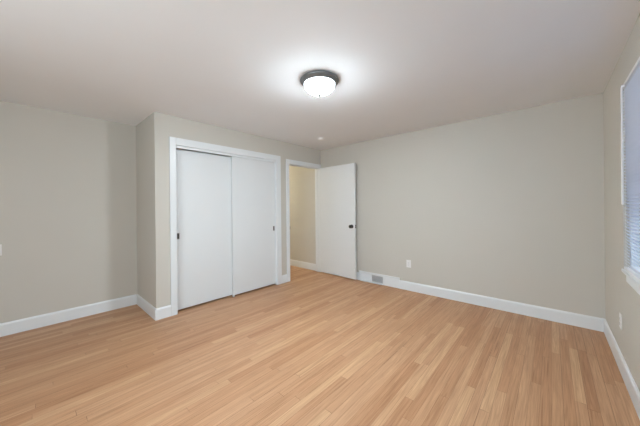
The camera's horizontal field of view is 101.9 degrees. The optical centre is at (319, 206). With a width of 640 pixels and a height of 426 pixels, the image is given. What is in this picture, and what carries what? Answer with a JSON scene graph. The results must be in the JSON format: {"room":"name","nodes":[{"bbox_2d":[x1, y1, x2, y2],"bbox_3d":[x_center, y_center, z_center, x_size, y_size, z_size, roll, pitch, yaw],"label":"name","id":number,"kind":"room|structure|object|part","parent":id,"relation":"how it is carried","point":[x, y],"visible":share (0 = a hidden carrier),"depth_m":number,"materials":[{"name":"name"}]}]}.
{"room":"empty bedroom","nodes":[
{"label":"empty bedroom","id":0,"kind":"room"},
{"bbox_2d":[0,101,230,322],"bbox_3d":[-2.767,0.115,3.377,0.120,2.440,4.550,-1,0,42],"label":"wall","id":1,"kind":"structure","parent":0,"point":[68,197],"depth_m":3.03,"materials":[{"name":"beige paint"}]},
{"bbox_2d":[0,294,136,336],"bbox_3d":[-3.365,1.273,2.594,0.014,0.135,2.569,-1,0,42],"label":"baseboard","id":2,"kind":"structure","parent":1,"relation":"attached to","point":[16,326],"depth_m":3.02,"materials":[{"name":"white paint"}]},
{"bbox_2d":[136,112,319,307],"bbox_3d":[-1.250,0.099,4.392,0.792,2.440,2.920,-1,0,42],"label":"wall","id":3,"kind":"structure","parent":0,"point":[153,133],"depth_m":3.26,"materials":[{"name":"beige paint"}]},
{"bbox_2d":[137,294,156,320],"bbox_3d":[-2.210,1.261,3.293,0.806,0.135,0.014,-1,0,42],"label":"baseboard","id":4,"kind":"structure","parent":3,"relation":"attached to","point":[142,303],"depth_m":3.22,"materials":[{"name":"white paint"}]},
{"bbox_2d":[156,305,170,319],"bbox_3d":[-1.858,1.258,3.092,0.014,0.135,0.154,-1,0,42],"label":"baseboard","id":5,"kind":"structure","parent":3,"relation":"attached to","point":[162,312],"depth_m":3.09,"materials":[{"name":"white paint"}]},
{"bbox_2d":[176,149,231,309],"bbox_3d":[-1.553,0.285,3.578,0.032,2.035,0.835,-1,0,42],"label":"door","id":6,"kind":"structure","parent":3,"relation":"in","point":[203,180],"depth_m":3.52,"materials":[{"name":"white paint"}]},
{"bbox_2d":[169,136,281,315],"bbox_3d":[-1.282,0.231,3.828,0.128,2.177,1.726,-1,0,42],"label":"trim","id":7,"kind":"structure","parent":3,"relation":"attached to","point":[173,141],"depth_m":3.34,"materials":[{"name":"white paint"}]},
{"bbox_2d":[176,145,275,162],"bbox_3d":[-1.274,-0.751,3.799,0.018,0.031,1.558,-1,0,42],"label":"trim","id":8,"kind":"structure","parent":3,"relation":"attached to","point":[179,147],"depth_m":3.66,"materials":[{"name":"white paint"}]},
{"bbox_2d":[231,156,275,294],"bbox_3d":[-1.028,0.269,4.104,0.032,2.055,0.785,-1,0,42],"label":"door","id":9,"kind":"structure","parent":3,"relation":"in","point":[252,181],"depth_m":4.06,"materials":[{"name":"white paint"}]},
{"bbox_2d":[286,159,320,281],"bbox_3d":[-0.324,0.236,4.909,0.138,2.147,0.913,-1,0,42],"label":"trim","id":10,"kind":"structure","parent":3,"relation":"attached to","point":[289,162],"depth_m":5.00,"materials":[{"name":"white paint"}]},
{"bbox_2d":[282,274,286,282],"bbox_3d":[-0.616,1.245,4.483,0.014,0.135,0.126,-1,0,42],"label":"baseboard","id":11,"kind":"structure","parent":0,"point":[284,277],"depth_m":4.48,"materials":[{"name":"white paint"}]},
{"bbox_2d":[0,265,639,425],"bbox_3d":[-1.331,1.370,2.745,6.701,0.100,5.743,-1,0,42],"label":"floor","id":12,"kind":"structure","parent":0,"point":[314,348],"depth_m":2.11,"materials":[{"name":"brown wood"}]},
{"bbox_2d":[0,0,639,149],"bbox_3d":[-1.357,-1.180,2.745,6.701,0.120,5.743,-1,0,42],"label":"ceiling","id":13,"kind":"structure","parent":0,"point":[400,66],"depth_m":1.98,"materials":[{"name":"white paint"}]},
{"bbox_2d":[300,70,338,96],"bbox_3d":[-0.004,-1.059,2.320,0.346,0.150,0.346,-1,0,42],"label":"ceiling light","id":14,"kind":"object","parent":13,"relation":"attached to","point":[319,83],"visible":1,"depth_m":2.23,"materials":[{"name":"white glass"}]},
{"bbox_3d":[-0.004,-1.053,2.320,0.274,0.098,0.274,-1,0,42],"label":"lamp shade","id":15,"kind":"part","parent":14,"relation":"part of","materials":[{"name":"white glass"}]},
{"bbox_2d":[289,93,605,318],"bbox_3d":[0.528,0.081,4.842,6.701,2.440,0.120,-1,0,42],"label":"wall","id":16,"kind":"structure","parent":0,"point":[509,206],"depth_m":3.31,"materials":[{"name":"beige paint"}]},
{"bbox_2d":[320,163,356,279],"bbox_3d":[0.298,0.257,4.847,0.886,2.048,0.111,-1,0,45],"label":"door","id":17,"kind":"structure","parent":16,"relation":"in","point":[338,254],"depth_m":4.81,"materials":[{"name":"white paint"}]},
{"bbox_2d":[359,270,399,287],"bbox_3d":[0.975,1.211,4.354,0.750,0.170,0.030,-1,0,42],"label":"air vent","id":18,"kind":"object","parent":16,"relation":"in","point":[375,278],"visible":1,"depth_m":4.34,"materials":[{"name":"white metal"}]},
{"bbox_2d":[406,260,410,267],"bbox_3d":[1.369,0.881,4.012,0.072,0.116,0.009,-1,0,42],"label":"wall outlet","id":19,"kind":"object","parent":16,"relation":"attached to","point":[408,262],"visible":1,"depth_m":4.01,"materials":[{"name":"white plastic"}]},
{"bbox_2d":[399,280,604,331],"bbox_3d":[2.082,1.218,3.375,2.206,0.135,0.014,-1,0,42],"label":"baseboard","id":20,"kind":"structure","parent":16,"relation":"attached to","point":[579,320],"depth_m":3.14,"materials":[{"name":"white paint"}]},
{"bbox_2d":[603,14,639,390],"bbox_3d":[1.110,0.075,0.553,0.120,2.440,5.503,-1,0,42],"label":"wall","id":21,"kind":"structure","parent":0,"point":[620,297],"depth_m":2.08,"materials":[{"name":"beige paint"}]},
{"bbox_2d":[619,312,621,329],"bbox_3d":[2.358,0.897,2.039,0.009,0.116,0.072,-1,0,42],"label":"wall outlet","id":22,"kind":"object","parent":21,"relation":"attached to","point":[620,315],"visible":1,"depth_m":2.03,"materials":[{"name":"white plastic"}]},
{"bbox_2d":[604,319,639,419],"bbox_3d":[1.067,1.228,0.593,0.014,0.135,5.489,-1,0,42],"label":"baseboard","id":23,"kind":"structure","parent":21,"relation":"attached to","point":[631,386],"depth_m":1.91,"materials":[{"name":"white paint"}]},
{"bbox_2d":[621,194,639,294],"bbox_3d":[1.652,-0.181,1.209,0.080,1.434,1.966,-1,0,42],"label":"window","id":24,"kind":"structure","parent":21,"relation":"in","point":[630,279],"depth_m":1.87,"materials":[{"name":"white plastic"}]},
{"bbox_2d":[620,57,639,281],"bbox_3d":[1.637,-0.213,1.233,0.048,1.368,1.911,-1,0,42],"label":"window blind","id":25,"kind":"object","parent":24,"relation":"attached to","point":[631,86],"visible":1,"depth_m":1.77,"materials":[{"name":"white plastic"}]},
{"bbox_3d":[2.217,-0.213,1.869,0.028,1.333,0.002,-1,0,42],"label":"ladder cord","id":26,"kind":"part","parent":25,"relation":"part of","materials":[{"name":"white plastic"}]},
{"bbox_3d":[1.651,0.462,1.227,0.024,0.018,1.911,-1,0,42],"label":"rail","id":27,"kind":"part","parent":25,"relation":"part of","materials":[{"name":"white plastic"}]},
{"bbox_3d":[1.644,0.484,1.222,0.040,0.024,1.966,-1,0,42],"label":"sill","id":28,"kind":"part","parent":24,"relation":"part of","materials":[{"name":"white paint"}]},
{"bbox_3d":[-1.388,0.100,5.767,2.610,2.440,1.053,-1,0,42],"label":"wall","id":29,"kind":"structure","parent":0,"visible":0},
{"bbox_2d":[290,259,315,270],"bbox_3d":[-0.985,1.249,6.115,2.490,0.135,0.014,-1,0,42],"label":"baseboard","id":30,"kind":"structure","parent":29,"relation":"attached to","point":[301,264],"depth_m":5.54,"materials":[{"name":"white paint"}]}
]}

